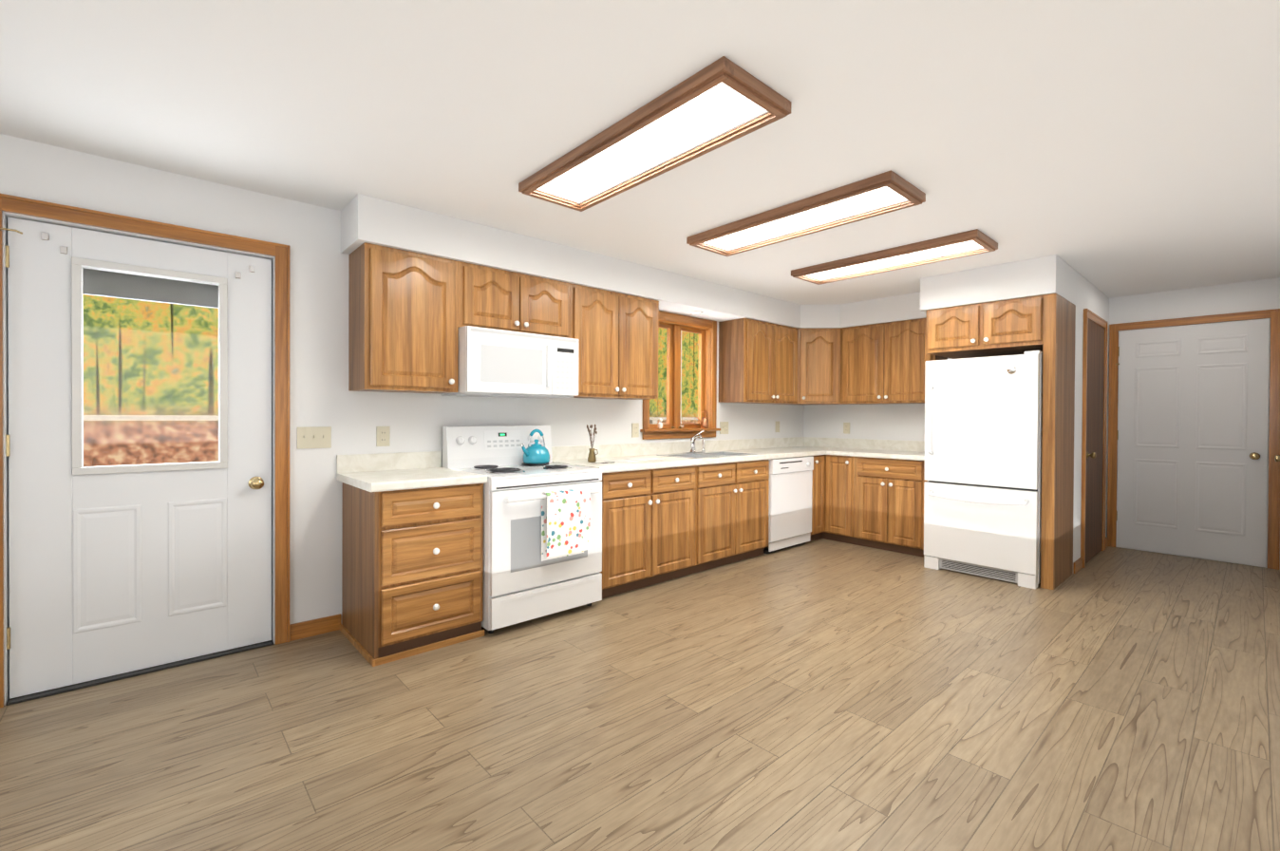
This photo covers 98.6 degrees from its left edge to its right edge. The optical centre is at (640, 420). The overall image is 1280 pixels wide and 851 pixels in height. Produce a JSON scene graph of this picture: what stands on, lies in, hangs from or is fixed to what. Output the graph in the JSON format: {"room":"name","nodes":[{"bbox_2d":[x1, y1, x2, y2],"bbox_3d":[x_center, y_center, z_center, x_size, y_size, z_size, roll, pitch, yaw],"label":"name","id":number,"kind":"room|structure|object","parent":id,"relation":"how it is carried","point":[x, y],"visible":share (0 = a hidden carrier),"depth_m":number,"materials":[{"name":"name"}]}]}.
{"room":"kitchen","nodes":[
{"label":"kitchen","id":0,"kind":"room"},
{"bbox_2d":[0,133,803,623],"bbox_3d":[-1.345,0.000,3.455,8.660,2.335,0.120,0,1,-42],"label":"wall","id":1,"kind":"structure","parent":0,"point":[321,392],"depth_m":3.00,"materials":[{"name":"white paint"}]},
{"bbox_2d":[0,226,22,234],"bbox_3d":[-2.552,-0.766,2.236,0.068,0.016,0.033,0,1,-42],"label":"hook","id":2,"kind":"object","parent":1,"relation":"attached to","point":[7,229],"visible":1,"depth_m":2.23,"materials":[{"name":"gold metal"}]},
{"bbox_2d":[5,217,273,705],"bbox_3d":[-2.284,0.164,2.591,0.930,2.010,0.156,0,1,-42],"label":"exterior door","id":3,"kind":"structure","parent":1,"relation":"in","point":[117,573],"depth_m":2.51,"materials":[{"name":"white paint"}]},
{"bbox_2d":[0,193,290,708],"bbox_3d":[-2.286,0.126,2.598,1.062,2.086,0.144,0,1,-42],"label":"door frame","id":4,"kind":"structure","parent":1,"relation":"attached to","point":[278,254],"depth_m":2.68,"materials":[{"name":"brown wood"}]},
{"bbox_2d":[297,426,331,449],"bbox_3d":[-1.765,0.093,2.987,0.162,0.116,0.018,0,1,-42],"label":"light switch","id":5,"kind":"object","parent":1,"relation":"attached to","point":[314,437],"visible":1,"depth_m":2.99,"materials":[{"name":"beige plastic"}]},
{"bbox_2d":[376,426,389,446],"bbox_3d":[-1.504,0.093,3.226,0.072,0.116,0.009,0,1,-42],"label":"electrical outlet","id":6,"kind":"object","parent":1,"relation":"attached to","point":[382,436],"visible":1,"depth_m":3.22,"materials":[{"name":"beige plastic"}]},
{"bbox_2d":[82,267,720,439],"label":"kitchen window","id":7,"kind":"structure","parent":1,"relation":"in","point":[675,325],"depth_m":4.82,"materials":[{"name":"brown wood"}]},
{"bbox_2d":[348,242,462,393],"bbox_3d":[-1.344,-0.548,3.153,0.509,0.766,0.319,0,1,-42],"label":"upper cabinet","id":8,"kind":"object","parent":1,"relation":"attached to","point":[410,313],"depth_m":3.02,"materials":[{"name":"brown wood"}]},
{"bbox_2d":[462,262,576,338],"bbox_3d":[-0.860,-0.739,3.584,0.784,0.385,0.319,0,1,-42],"label":"upper cabinet","id":9,"kind":"object","parent":1,"relation":"attached to","point":[492,297],"depth_m":3.45,"materials":[{"name":"brown wood"}]},
{"bbox_2d":[438,325,578,398],"bbox_3d":[-0.823,-0.348,3.544,0.779,0.391,0.432,0,1,-42],"label":"microwave","id":10,"kind":"object","parent":9,"relation":"attached to","point":[499,363],"visible":0.98,"depth_m":3.36,"materials":[{"name":"white plastic"}]},
{"bbox_2d":[336,437,803,471],"bbox_3d":[0.084,0.241,4.641,4.746,0.100,0.018,0,1,-42],"label":"backsplash","id":11,"kind":"structure","parent":1,"relation":"attached to","point":[354,462],"depth_m":4.19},
{"bbox_2d":[573,284,658,399],"bbox_3d":[-0.258,-0.550,4.124,0.829,0.766,0.319,0,1,-42],"label":"upper cabinet","id":12,"kind":"object","parent":1,"relation":"attached to","point":[617,333],"depth_m":3.99,"materials":[{"name":"brown wood"}]},
{"bbox_2d":[631,423,639,437],"bbox_3d":[-0.038,0.082,4.537,0.072,0.116,0.009,0,1,-42],"label":"electrical outlet","id":13,"kind":"object","parent":1,"relation":"attached to","point":[634,429],"visible":1,"depth_m":4.53,"materials":[{"name":"beige plastic"}]},
{"bbox_2d":[719,421,728,433],"bbox_3d":[0.815,0.072,5.294,0.118,0.116,0.018,0,1,-42],"label":"outlet","id":14,"kind":"object","parent":1,"relation":"attached to","point":[724,426],"visible":1,"depth_m":5.29,"materials":[{"name":"beige plastic"}]},
{"bbox_2d":[718,318,800,404],"bbox_3d":[1.183,-0.552,5.413,0.878,0.766,0.319,0,1,-42],"label":"upper cabinet","id":15,"kind":"object","parent":1,"relation":"attached to","point":[760,361],"depth_m":5.19,"materials":[{"name":"brown wood"}]},
{"bbox_2d":[775,421,779,432],"bbox_3d":[1.475,0.068,5.883,0.072,0.116,0.018,0,1,-42],"label":"light switch","id":16,"kind":"object","parent":1,"relation":"attached to","point":[777,426],"visible":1,"depth_m":5.88,"materials":[{"name":"beige plastic"}]},
{"bbox_2d":[800,328,842,405],"bbox_3d":[1.816,-0.550,5.587,0.304,0.766,0.304,0,1,-42],"label":"upper cabinet","id":17,"kind":"object","parent":1,"relation":"attached to","point":[819,348],"depth_m":5.57,"materials":[{"name":"brown wood"}]},
{"bbox_2d":[0,538,1279,850],"bbox_3d":[1.644,1.225,1.045,10.100,0.050,7.720,0,1,-42],"label":"floor","id":18,"kind":"structure","parent":0,"point":[822,694],"depth_m":2.11,"materials":[{"name":"laminate"}]},
{"bbox_2d":[339,483,484,666],"bbox_3d":[-1.254,0.753,3.036,0.557,0.835,0.601,0,1,-42],"label":"base cabinet","id":19,"kind":"object","parent":18,"relation":"on","point":[412,561],"depth_m":2.80,"materials":[{"name":"brown wood"}]},
{"bbox_2d":[336,464,487,494],"bbox_3d":[-1.258,0.314,3.022,0.586,0.042,0.644,0,1,-42],"label":"countertop","id":20,"kind":"structure","parent":19,"relation":"on","point":[382,479],"depth_m":2.88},
{"bbox_2d":[442,425,602,633],"bbox_3d":[-0.711,0.606,3.423,0.756,1.130,0.741,0,1,-42],"label":"range","id":21,"kind":"object","parent":18,"relation":"on","point":[542,534],"visible":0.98,"depth_m":3.19,"materials":[{"name":"white metal"}]},
{"bbox_2d":[519,428,550,464],"bbox_3d":[-0.707,0.169,3.645,0.235,0.226,0.184,0,1,-42],"label":"kettle","id":22,"kind":"object","parent":21,"relation":"on","point":[536,453],"depth_m":3.60,"materials":[{"name":"teal metal"}]},
{"bbox_2d":[540,487,590,561],"bbox_3d":[-0.431,0.606,3.220,0.300,0.396,0.066,0,1,-42],"label":"dish towel","id":23,"kind":"object","parent":21,"relation":"hanging from","point":[565,512],"depth_m":3.18,"materials":[{"name":"fabric"}]},
{"bbox_2d":[599,464,700,598],"bbox_3d":[-0.117,0.751,4.052,0.924,0.835,0.601,0,1,-42],"label":"base cabinet","id":24,"kind":"object","parent":18,"relation":"on","point":[651,518],"depth_m":3.82,"materials":[{"name":"brown wood"}]},
{"bbox_2d":[552,452,708,471],"bbox_3d":[-0.083,0.312,4.072,1.038,0.042,0.644,0,1,-42],"label":"countertop","id":25,"kind":"structure","parent":24,"relation":"on","point":[670,461],"depth_m":3.91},
{"bbox_2d":[586,424,598,462],"bbox_3d":[-0.335,0.160,3.880,0.094,0.267,0.100,0,1,-42],"label":"vase","id":26,"kind":"object","parent":25,"relation":"on","point":[592,458],"visible":1,"depth_m":3.86,"materials":[{"name":"brown ceramic"}]},
{"bbox_2d":[600,457,666,463],"bbox_3d":[-0.106,0.287,3.976,0.662,0.013,0.313,0,1,-42],"label":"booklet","id":27,"kind":"object","parent":25,"relation":"on","point":[629,460],"visible":1,"depth_m":4.01,"materials":[{"name":"white paper"}]},
{"bbox_2d":[662,452,727,483],"bbox_3d":[0.459,0.376,4.522,0.340,0.175,0.330,0,1,-42],"label":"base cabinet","id":28,"kind":"object","parent":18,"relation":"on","point":[716,468],"depth_m":4.31,"materials":[{"name":"brown wood"}]},
{"bbox_2d":[704,449,753,479],"bbox_3d":[0.735,0.375,4.769,0.340,0.175,0.330,0,1,-42],"label":"base cabinet","id":29,"kind":"object","parent":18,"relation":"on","point":[738,463],"depth_m":4.51,"materials":[{"name":"brown wood"}]},
{"bbox_2d":[700,479,769,571],"bbox_3d":[0.577,0.858,4.674,0.936,0.620,0.601,0,1,-42],"label":"base cabinet","id":30,"kind":"object","parent":18,"relation":"on","point":[734,513],"depth_m":4.43,"materials":[{"name":"brown wood"}]},
{"bbox_2d":[763,455,813,553],"bbox_3d":[1.190,0.751,5.193,0.662,0.833,0.638,0,1,-42],"label":"dishwasher","id":31,"kind":"object","parent":18,"relation":"on","point":[790,480],"visible":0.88,"depth_m":4.95,"materials":[{"name":"white metal"}]},
{"bbox_2d":[757,452,856,544],"bbox_3d":[1.840,0.750,5.604,0.846,0.835,0.896,0,1,-42],"label":"base cabinet","id":32,"kind":"object","parent":18,"relation":"on","point":[832,488],"depth_m":5.26,"materials":[{"name":"brown wood"}]},
{"bbox_2d":[738,445,837,460],"bbox_3d":[1.458,0.310,5.451,1.618,0.042,0.644,0,1,-42],"label":"countertop","id":33,"kind":"structure","parent":32,"relation":"on","point":[781,451],"depth_m":5.18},
{"bbox_2d":[852,456,927,557],"bbox_3d":[2.451,0.757,5.078,0.600,0.835,0.700,0,1,-42],"label":"base cabinet","id":34,"kind":"object","parent":18,"relation":"on","point":[888,496],"depth_m":4.90,"materials":[{"name":"brown wood"}]},
{"bbox_2d":[826,449,924,460],"bbox_3d":[2.360,0.316,5.173,0.643,0.042,0.972,0,1,-42],"label":"countertop","id":35,"kind":"structure","parent":34,"relation":"on","point":[887,454],"depth_m":5.05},
{"bbox_2d":[923,350,1043,588],"bbox_3d":[2.759,0.344,4.337,0.752,1.675,0.752,0,1,-42],"label":"refrigerator","id":36,"kind":"object","parent":18,"relation":"on","point":[983,466],"visible":1,"depth_m":4.09,"materials":[{"name":"white painted metal"},{"name":"white plastic"},{"name":"black plastic"}]},
{"bbox_2d":[925,293,1075,589],"bbox_3d":[2.814,0.146,4.343,0.670,2.070,0.858,0,1,-42],"label":"surround","id":37,"kind":"object","parent":18,"relation":"on","point":[1045,324],"visible":1,"depth_m":4.01,"materials":[{"name":"brown wood"}]},
{"bbox_2d":[0,0,1279,304],"bbox_3d":[1.656,-1.165,1.027,10.100,0.060,7.720,0,1,-42],"label":"ceiling","id":38,"kind":"structure","parent":0,"point":[1113,148],"depth_m":2.06,"materials":[{"name":"white paint"}]},
{"bbox_2d":[518,56,791,211],"bbox_3d":[-0.024,-1.127,2.338,0.378,0.050,1.286,0,1,-42],"label":"ceiling light","id":39,"kind":"object","parent":38,"relation":"attached to","point":[719,103],"visible":1,"depth_m":2.17,"materials":[{"name":"white plastic"}]},
{"bbox_2d":[686,169,925,256],"bbox_3d":[0.872,-1.128,3.139,0.394,0.050,1.286,0,1,-42],"label":"ceiling light","id":40,"kind":"object","parent":38,"relation":"attached to","point":[881,194],"visible":1,"depth_m":3.01,"materials":[{"name":"white plastic"}]},
{"bbox_2d":[790,228,997,284],"bbox_3d":[1.746,-1.130,3.920,0.398,0.050,1.286,0,1,-42],"label":"ceiling light","id":41,"kind":"object","parent":38,"relation":"attached to","point":[971,242],"visible":1,"depth_m":3.81,"materials":[{"name":"white plastic"}]},
{"bbox_2d":[340,193,1075,328],"bbox_3d":[0.919,-1.026,3.722,4.723,0.262,2.478,0,1,-42],"label":"soffit","id":42,"kind":"structure","parent":0,"point":[374,220],"depth_m":3.96,"materials":[{"name":"white paint"}]},
{"bbox_2d":[688,311,702,314],"bbox_3d":[0.483,-0.931,4.770,0.124,0.006,0.124,0,1,-42],"label":"recessed light","id":43,"kind":"object","parent":42,"relation":"attached to","point":[695,312],"visible":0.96,"depth_m":4.78,"materials":[{"name":"white"}]},
{"bbox_2d":[803,352,1043,441],"bbox_3d":[2.679,0.006,5.377,0.100,2.335,2.380,0,1,-42],"label":"wall","id":44,"kind":"structure","parent":0,"point":[900,422],"depth_m":5.67,"materials":[{"name":"white paint"}]},
{"bbox_2d":[843,422,849,433],"bbox_3d":[2.191,0.082,5.840,0.009,0.116,0.072,0,1,-42],"label":"electrical outlet","id":45,"kind":"object","parent":44,"relation":"attached to","point":[846,427],"visible":1,"depth_m":5.84,"materials":[{"name":"beige plastic"}]},
{"bbox_2d":[803,437,924,452],"bbox_3d":[2.385,0.245,5.615,0.018,0.100,1.598,0,1,-42],"label":"backsplash","id":46,"kind":"structure","parent":44,"relation":"attached to","point":[842,443],"depth_m":5.68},
{"bbox_2d":[838,318,947,404],"bbox_3d":[2.432,-0.545,5.335,0.319,0.766,0.900,0,1,-42],"label":"upper cabinet","id":47,"kind":"object","parent":44,"relation":"attached to","point":[882,363],"depth_m":5.22,"materials":[{"name":"brown wood"}]},
{"bbox_2d":[1072,270,1109,563],"bbox_3d":[3.886,0.016,4.792,1.520,2.335,0.100,0,1,-42],"label":"wall","id":48,"kind":"structure","parent":0,"point":[1091,297],"depth_m":4.37,"materials":[{"name":"white paint"}]},
{"bbox_2d":[1072,556,1082,573],"bbox_3d":[3.453,1.142,4.341,0.266,0.085,0.012,0,1,-42],"label":"baseboard","id":49,"kind":"structure","parent":48,"relation":"attached to","point":[1078,564],"depth_m":4.31,"materials":[{"name":"brown wood"}]},
{"bbox_2d":[1080,308,1108,567],"bbox_3d":[3.902,0.145,4.723,0.912,2.079,0.024,0,1,-42],"label":"door frame","id":50,"kind":"structure","parent":48,"relation":"attached to","point":[1089,314],"depth_m":4.43,"materials":[{"name":"brown wood"}]},
{"bbox_2d":[1085,319,1104,564],"bbox_3d":[3.918,0.174,4.706,0.776,2.004,0.070,0,1,-42],"label":"closet door","id":51,"kind":"structure","parent":48,"relation":"in","point":[1094,439],"depth_m":4.72,"materials":[{"name":"brown wood"}]},
{"bbox_2d":[1106,277,1279,567],"bbox_3d":[4.848,0.021,4.781,0.100,2.335,1.200,0,1,-42],"label":"wall","id":52,"kind":"structure","parent":0,"point":[1261,294],"depth_m":4.75,"materials":[{"name":"white paint"}]},
{"bbox_2d":[1115,318,1269,566],"bbox_3d":[4.735,0.177,4.777,0.070,2.002,0.940,0,1,-42],"label":"door","id":53,"kind":"structure","parent":52,"relation":"in","point":[1193,441],"depth_m":4.75,"materials":[{"name":"white paint"}]},
{"bbox_2d":[1107,308,1279,569],"bbox_3d":[4.760,0.147,4.786,0.024,2.082,1.060,0,1,-42],"label":"door frame","id":54,"kind":"structure","parent":52,"relation":"attached to","point":[1273,532],"depth_m":4.54,"materials":[{"name":"brown wood"}]},
{"bbox_3d":[4.693,0.027,3.904,1.300,2.335,0.100,0,1,-42],"label":"wall","id":55,"kind":"structure","parent":0,"visible":0},
{"bbox_2d":[1274,454,1279,461],"bbox_3d":[4.649,0.183,3.984,0.792,2.004,0.070,0,1,-42],"label":"hall door","id":56,"kind":"structure","parent":55,"relation":"in","point":[1276,458],"depth_m":4.21,"materials":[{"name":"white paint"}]},
{"label":"outside","id":57,"kind":"structure","parent":0,"visible":0},
{"bbox_2d":[82,294,698,466],"bbox_3d":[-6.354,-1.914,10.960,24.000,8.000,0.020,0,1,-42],"label":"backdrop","id":58,"kind":"structure","parent":57,"point":[149,360],"depth_m":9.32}
]}

